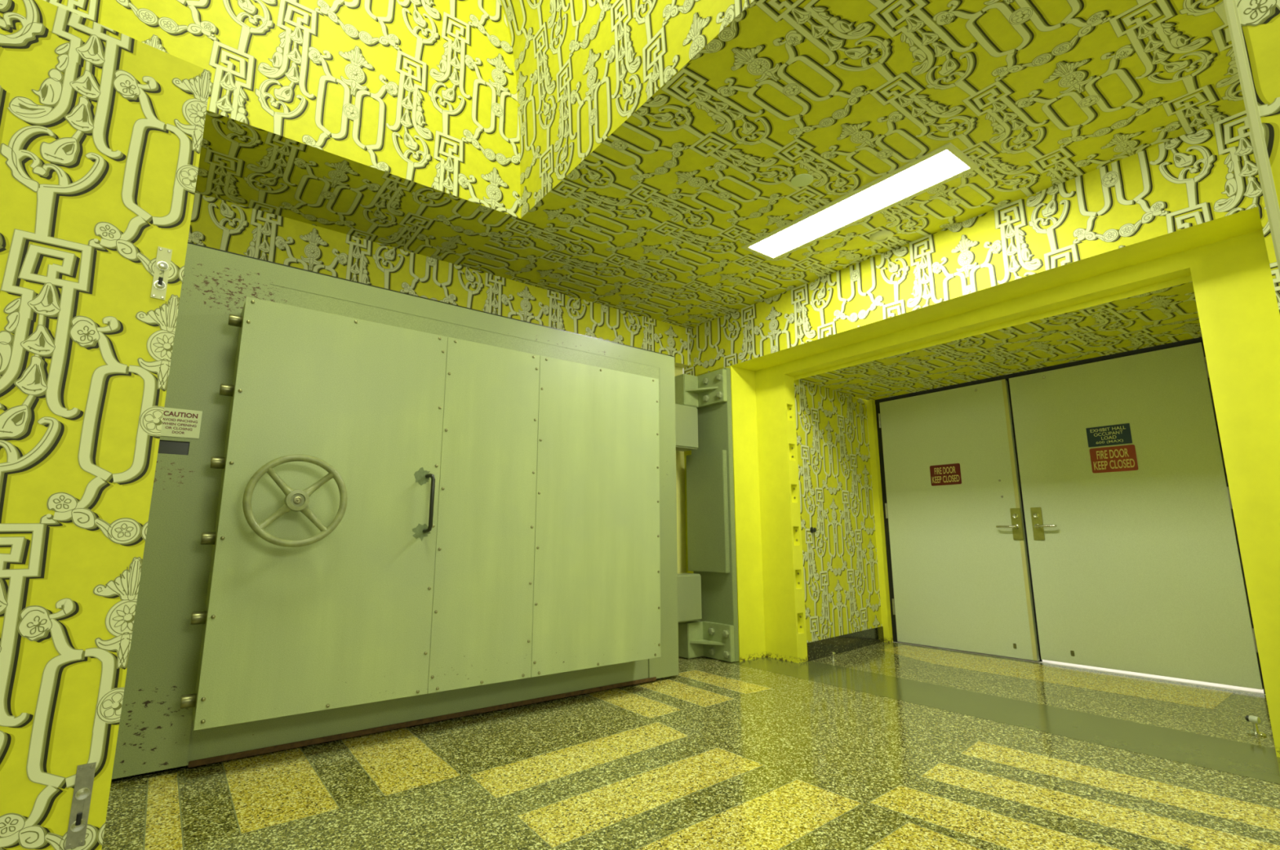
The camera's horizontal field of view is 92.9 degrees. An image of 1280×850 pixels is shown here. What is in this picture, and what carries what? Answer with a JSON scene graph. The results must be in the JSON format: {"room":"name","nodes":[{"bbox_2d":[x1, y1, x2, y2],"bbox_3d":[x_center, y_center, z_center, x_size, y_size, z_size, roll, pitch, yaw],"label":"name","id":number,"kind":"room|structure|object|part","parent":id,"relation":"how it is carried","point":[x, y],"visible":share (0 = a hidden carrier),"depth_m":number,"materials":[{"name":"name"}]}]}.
{"room":"bunker entrance hallway","nodes":[
{"label":"bunker entrance hallway","id":0,"kind":"room"},
{"bbox_2d":[44,0,520,218],"bbox_3d":[-2.639,-2.655,2.605,4.800,2.220,0.001,8,-13,-37],"label":"wall","id":1,"kind":"structure","parent":0,"point":[424,92],"depth_m":3.36,"materials":[{"name":"yellow paint"}]},
{"bbox_2d":[187,192,690,573],"bbox_3d":[-1.694,0.247,4.028,5.444,2.980,0.117,8,-13,-37],"label":"wall","id":2,"kind":"structure","parent":0,"point":[215,223],"depth_m":4.33,"materials":[{"name":"yellow paint"}]},
{"bbox_2d":[500,0,754,217],"bbox_3d":[0.698,-2.924,1.109,1.366,2.190,6.499,8,-13,-37],"label":"wall","id":3,"kind":"structure","parent":0,"point":[583,68],"depth_m":3.27,"materials":[{"name":"yellow paint"}]},
{"bbox_2d":[101,641,1279,849],"bbox_3d":[1.854,1.285,1.484,13.000,0.001,8.400,8,-13,-37],"label":"floor","id":4,"kind":"structure","parent":0,"point":[884,745],"depth_m":2.61,"materials":[{"name":"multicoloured stone"}]},
{"bbox_2d":[0,0,211,849],"bbox_3d":[-1.946,-0.018,1.261,1.500,2.477,0.055,9,-14,-42],"label":"wall","id":5,"kind":"structure","parent":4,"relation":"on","point":[102,127],"depth_m":1.65,"materials":[{"name":"yellow paint"}]},
{"bbox_2d":[675,367,738,662],"bbox_3d":[0.551,0.731,5.288,0.264,2.466,0.492,8,-13,-37],"label":"door hinge","id":6,"kind":"object","parent":4,"relation":"on","point":[710,503],"visible":0.95,"depth_m":5.25,"materials":[{"name":"green paint"}]},
{"bbox_2d":[111,241,702,778],"bbox_3d":[-0.871,0.496,3.863,4.000,2.404,0.991,8,-13,-37],"label":"door","id":7,"kind":"structure","parent":6,"relation":"attached to","point":[388,509],"depth_m":3.12,"materials":[{"name":"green metal"}]},
{"bbox_2d":[160,407,202,438],"bbox_3d":[-2.134,-0.009,2.821,0.161,0.132,0.004,8,-13,-37],"label":"caution sign","id":8,"kind":"object","parent":7,"relation":"attached to","point":[180,423],"visible":1,"depth_m":2.82,"materials":[{"name":"white"}]},
{"bbox_3d":[-1.105,0.408,3.187,0.030,0.308,0.078,8,-13,-37],"label":"pull handle","id":9,"kind":"part","parent":7,"relation":"part of","materials":[{"name":"black metal"}]},
{"bbox_3d":[0.586,0.755,5.325,0.050,1.031,0.470,8,-13,-37],"label":"plate","id":10,"kind":"part","parent":6,"relation":"part of","materials":[{"name":"green paint"}]},
{"bbox_2d":[829,651,836,661],"bbox_3d":[1.578,1.892,4.980,0.058,0.072,0.058,8,-13,-37],"label":"door stop","id":11,"kind":"object","parent":4,"relation":"on","point":[832,653],"visible":1,"depth_m":4.97,"materials":[{"name":"silver metal"}]},
{"bbox_2d":[1222,0,1279,275],"bbox_3d":[1.653,-0.143,0.630,0.060,2.477,1.317,8,-13,-37],"label":"wall","id":12,"kind":"structure","parent":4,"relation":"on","point":[1254,25],"depth_m":1.22,"materials":[{"name":"yellow paint"}]},
{"bbox_3d":[1.660,-0.144,0.624,0.047,2.477,1.300,8,-13,-37],"label":"panel","id":13,"kind":"part","parent":12,"relation":"part of","materials":[{"name":"yellow paint"}]},
{"bbox_2d":[1244,715,1266,736],"bbox_3d":[3.147,1.536,3.114,0.072,0.090,0.072,8,-13,-37],"label":"door stop","id":14,"kind":"object","parent":4,"relation":"on","point":[1255,720],"visible":1,"depth_m":3.11,"materials":[{"name":"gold metal"}]},
{"bbox_3d":[3.147,1.546,3.113,0.024,0.050,0.023,8,-13,-37],"label":"stem","id":15,"kind":"part","parent":14,"relation":"part of","materials":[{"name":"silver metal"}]},
{"bbox_2d":[684,365,739,661],"bbox_3d":[2.056,0.521,4.244,4.182,2.500,1.363,-5,-11,23],"label":"wall","id":16,"kind":"structure","parent":0,"point":[686,452],"depth_m":5.59,"materials":[{"name":"yellow paint"}]},
{"bbox_2d":[864,399,893,642],"bbox_3d":[3.272,0.671,5.077,0.175,2.500,3.060,8,-13,-37],"label":"trim","id":17,"kind":"structure","parent":16,"relation":"attached to","point":[870,404],"depth_m":6.06,"materials":[{"name":"yellow paint"}]},
{"bbox_2d":[730,206,1279,757],"bbox_3d":[2.010,0.483,4.019,0.445,2.495,3.342,8,-13,-37],"label":"trim","id":18,"kind":"structure","parent":16,"relation":"attached to","point":[1225,259],"depth_m":3.56,"materials":[{"name":"yellow paint"}]},
{"bbox_2d":[875,336,1265,693],"bbox_3d":[3.239,0.729,5.109,0.055,2.398,2.566,8,-13,-37],"label":"trim","id":19,"kind":"structure","parent":16,"relation":"attached to","point":[1189,341],"depth_m":5.24,"materials":[{"name":"black metal"}]},
{"bbox_2d":[1008,342,1262,689],"bbox_3d":[3.594,0.642,4.583,0.119,2.323,1.282,8,-13,-37],"label":"door","id":20,"kind":"structure","parent":16,"relation":"in","point":[1140,571],"depth_m":4.50,"materials":[{"name":"metal"}]},
{"bbox_3d":[3.264,0.809,4.998,0.013,0.264,0.078,8,-13,-37],"label":"lock plate","id":21,"kind":"part","parent":20,"relation":"part of","materials":[{"name":"gold metal"}]},
{"bbox_3d":[3.275,0.818,4.920,0.061,0.038,0.170,8,-13,-37],"label":"lever handle","id":22,"kind":"part","parent":20,"relation":"part of","materials":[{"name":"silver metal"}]},
{"bbox_2d":[1085,422,1132,447],"bbox_3d":[3.608,0.081,4.687,0.004,0.153,0.277,8,-13,-37],"label":"sign","id":23,"kind":"object","parent":20,"relation":"attached to","point":[1115,434],"visible":1,"depth_m":4.68,"materials":[{"name":"green plastic"}]},
{"bbox_2d":[1089,444,1137,473],"bbox_3d":[3.613,0.261,4.648,0.004,0.193,0.286,8,-13,-37],"label":"door sign","id":24,"kind":"object","parent":20,"relation":"attached to","point":[1117,458],"visible":1,"depth_m":4.64,"materials":[{"name":"red plastic"}]},
{"bbox_2d":[195,0,1245,328],"bbox_3d":[0.819,-1.810,1.113,5.444,0.002,8.200,8,-13,-37],"label":"ceiling","id":25,"kind":"structure","parent":0,"point":[655,221],"depth_m":3.12,"materials":[{"name":"yellow paint"}]},
{"bbox_2d":[791,173,813,186],"bbox_3d":[0.915,-1.379,3.436,0.124,0.007,0.124,8,-13,-37],"label":"ceiling speaker","id":26,"kind":"object","parent":25,"relation":"attached to","point":[802,180],"visible":1,"depth_m":3.42,"materials":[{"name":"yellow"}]},
{"bbox_2d":[741,142,979,260],"bbox_3d":[1.274,-1.318,3.765,0.333,0.008,1.436,8,-13,-37],"label":"recessed light","id":27,"kind":"object","parent":25,"relation":"in","point":[947,162],"visible":1,"depth_m":3.65,"materials":[{"name":"beige plastic"}]},
{"bbox_2d":[869,230,893,242],"bbox_3d":[1.616,-1.256,4.075,0.150,0.020,0.150,8,-13,-37],"label":"smoke detector","id":28,"kind":"object","parent":25,"relation":"attached to","point":[882,236],"visible":1,"depth_m":4.06,"materials":[{"name":"beige plastic"}]},
{"bbox_2d":[793,379,882,642],"bbox_3d":[1.859,0.765,5.654,1.360,2.247,0.001,10,-14,-43],"label":"wall","id":29,"kind":"structure","parent":0,"point":[842,593],"depth_m":5.59,"materials":[{"name":"yellow paint"}]},
{"bbox_2d":[809,526,816,533],"bbox_3d":[1.498,0.906,5.253,0.052,0.052,0.044,8,-13,-37],"label":"handle","id":30,"kind":"object","parent":29,"relation":"attached to","point":[812,530],"visible":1,"depth_m":5.25,"materials":[{"name":"black metal"}]},
{"bbox_2d":[806,626,884,661],"bbox_3d":[1.861,1.939,5.432,1.350,0.143,0.016,10,-14,-43],"label":"baseboard","id":31,"kind":"structure","parent":29,"relation":"attached to","point":[819,649],"depth_m":5.37,"materials":[{"name":"stone"}]},
{"bbox_2d":[878,378,1039,661],"bbox_3d":[2.812,0.835,5.571,0.119,2.340,1.221,8,-13,-37],"label":"door","id":32,"kind":"structure","parent":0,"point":[961,575],"depth_m":5.50,"materials":[{"name":"green"}]},
{"bbox_2d":[929,462,961,485],"bbox_3d":[2.828,0.461,5.638,0.004,0.190,0.278,8,-13,-37],"label":"door sign","id":33,"kind":"object","parent":32,"relation":"attached to","point":[949,473],"visible":1,"depth_m":5.63,"materials":[{"name":"red plastic"}]},
{"bbox_3d":[3.099,0.859,5.143,0.061,0.038,0.170,8,-13,-37],"label":"lever handle","id":34,"kind":"part","parent":32,"relation":"part of","materials":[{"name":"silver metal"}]},
{"bbox_3d":[3.169,0.832,5.118,0.013,0.264,0.078,8,-13,-37],"label":"lock plate","id":35,"kind":"part","parent":32,"relation":"part of","materials":[{"name":"gold metal"}]},
{"bbox_2d":[684,110,1279,376],"bbox_3d":[1.945,0.193,3.786,0.001,2.980,4.945,8,-13,-37],"label":"wall","id":36,"kind":"structure","parent":0,"point":[1209,172],"depth_m":3.60,"materials":[{"name":"yellow paint"}]},
{"bbox_2d":[798,281,1202,399],"bbox_3d":[2.720,-0.533,4.794,1.391,0.001,2.850,8,-13,-37],"label":"ceiling","id":37,"kind":"structure","parent":0,"point":[1170,314],"depth_m":4.51,"materials":[{"name":"yellow paint"}]}
]}

